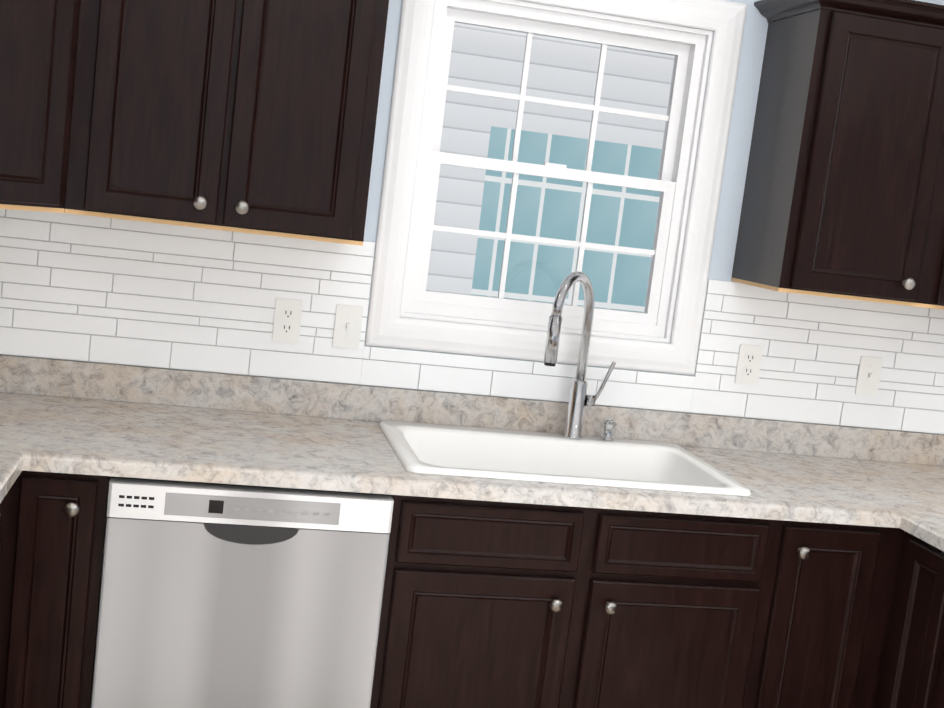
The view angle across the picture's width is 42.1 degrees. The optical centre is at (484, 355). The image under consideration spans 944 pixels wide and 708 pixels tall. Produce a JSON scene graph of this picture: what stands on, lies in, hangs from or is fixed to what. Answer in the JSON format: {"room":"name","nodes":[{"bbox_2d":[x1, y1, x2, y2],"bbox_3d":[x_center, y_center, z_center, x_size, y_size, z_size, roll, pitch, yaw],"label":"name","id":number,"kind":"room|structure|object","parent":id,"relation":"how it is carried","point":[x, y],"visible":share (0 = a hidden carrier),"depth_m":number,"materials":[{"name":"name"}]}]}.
{"room":"kitchen","nodes":[
{"label":"kitchen","id":0,"kind":"room"},
{"bbox_2d":[3,0,943,433],"bbox_3d":[1.676,-0.110,3.748,7.268,2.743,0.150,5,7,-13],"label":"wall","id":1,"kind":"structure","parent":0,"point":[739,140],"depth_m":3.37,"materials":[{"name":"blue paint"}]},
{"bbox_2d":[0,0,107,215],"bbox_3d":[-1.055,-0.796,2.645,0.379,0.919,0.664,5,7,-13],"label":"upper cabinet","id":2,"kind":"object","parent":1,"relation":"attached to","point":[52,51],"depth_m":2.67,"materials":[{"name":"brown wood"}]},
{"bbox_2d":[0,209,943,433],"bbox_3d":[-0.078,-0.089,3.299,3.202,0.380,0.009,5,7,-13],"label":"tile backsplash","id":3,"kind":"structure","parent":1,"relation":"attached to","point":[100,289],"depth_m":3.20,"materials":[{"name":"white tile"}]},
{"bbox_2d":[272,298,302,342],"bbox_3d":[-0.513,-0.090,3.201,0.070,0.114,0.007,5,7,-13],"label":"outlet","id":4,"kind":"object","parent":3,"relation":"attached to","point":[288,317],"depth_m":3.20,"materials":[{"name":"white plastic"}]},
{"bbox_2d":[333,304,362,348],"bbox_3d":[-0.359,-0.076,3.232,0.070,0.114,0.014,5,7,-13],"label":"light switch","id":5,"kind":"object","parent":3,"relation":"attached to","point":[348,318],"depth_m":3.23,"materials":[{"name":"white plastic"}]},
{"bbox_2d":[735,344,762,384],"bbox_3d":[0.752,0.027,3.485,0.070,0.114,0.007,5,7,-13],"label":"outlet","id":6,"kind":"object","parent":3,"relation":"attached to","point":[749,356],"depth_m":3.48,"materials":[{"name":"white plastic"}]},
{"bbox_2d":[855,356,882,395],"bbox_3d":[1.120,0.061,3.565,0.070,0.114,0.014,5,7,-13],"label":"light switch","id":7,"kind":"object","parent":3,"relation":"attached to","point":[869,372],"depth_m":3.57,"materials":[{"name":"white plastic"}]},
{"bbox_2d":[365,0,746,374],"bbox_3d":[0.186,-0.500,3.354,0.936,1.027,0.150,5,7,-13],"label":"window","id":8,"kind":"structure","parent":1,"relation":"in","point":[415,157],"depth_m":3.33,"materials":[{"name":"white plastic"}]},
{"bbox_3d":[2.210,1.801,0.588,7.268,0.100,7.150,5,7,-13],"label":"floor","id":9,"kind":"structure","parent":0,"visible":0},
{"bbox_2d":[0,471,59,707],"bbox_3d":[-1.383,0.587,2.816,0.636,0.876,0.608,5,7,-13],"label":"base cabinet","id":10,"kind":"object","parent":9,"relation":"on","point":[28,510],"depth_m":2.56,"materials":[{"name":"brown wood"}]},
{"bbox_2d":[0,398,35,502],"bbox_3d":[-1.170,0.199,2.051,0.646,0.130,0.725,5,7,-13],"label":"countertop","id":11,"kind":"structure","parent":10,"relation":"on","point":[16,414],"depth_m":2.61,"materials":[{"name":"stone"}]},
{"bbox_2d":[91,477,393,707],"bbox_3d":[-0.596,0.673,2.931,0.596,0.864,0.577,5,7,-13],"label":"dishwasher","id":12,"kind":"object","parent":9,"relation":"on","point":[215,595],"visible":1,"depth_m":2.63,"materials":[{"name":"grey metal"}]},
{"bbox_2d":[756,521,943,707],"bbox_3d":[1.211,0.825,3.409,0.586,0.876,0.588,5,7,-13],"label":"base cabinet","id":13,"kind":"object","parent":9,"relation":"on","point":[856,617],"depth_m":2.95,"materials":[{"name":"brown wood"}]},
{"bbox_2d":[0,354,943,529],"bbox_3d":[0.082,0.225,3.039,3.516,0.130,0.668,5,7,-13],"label":"countertop","id":14,"kind":"structure","parent":13,"relation":"on","point":[84,417],"depth_m":3.09,"materials":[{"name":"stone"}]},
{"bbox_2d":[379,420,750,495],"bbox_3d":[0.169,0.351,3.097,0.840,0.212,0.543,5,7,-13],"label":"sink","id":15,"kind":"object","parent":14,"relation":"in","point":[439,449],"visible":0.4,"depth_m":3.23,"materials":[{"name":"white ceramic"}]},
{"bbox_2d":[544,271,616,440],"bbox_3d":[0.264,0.009,3.216,0.269,0.453,0.204,5,7,-13],"label":"faucet","id":16,"kind":"object","parent":14,"relation":"on","point":[580,399],"visible":1,"depth_m":3.28,"materials":[{"name":"silver metal"}]},
{"bbox_2d":[904,510,943,551],"bbox_3d":[1.594,0.558,2.221,0.877,0.037,1.630,5,7,-13],"label":"countertop","id":17,"kind":"structure","parent":13,"relation":"on","point":[926,525],"depth_m":2.87,"materials":[{"name":"stone"}]},
{"label":"outside","id":18,"kind":"structure","parent":0,"visible":0},
{"bbox_2d":[426,22,673,311],"bbox_3d":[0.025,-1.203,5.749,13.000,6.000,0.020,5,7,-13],"label":"window glass","id":19,"kind":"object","parent":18,"point":[563,138],"depth_m":5.85,"materials":[{"name":"clear glass"}]}
]}

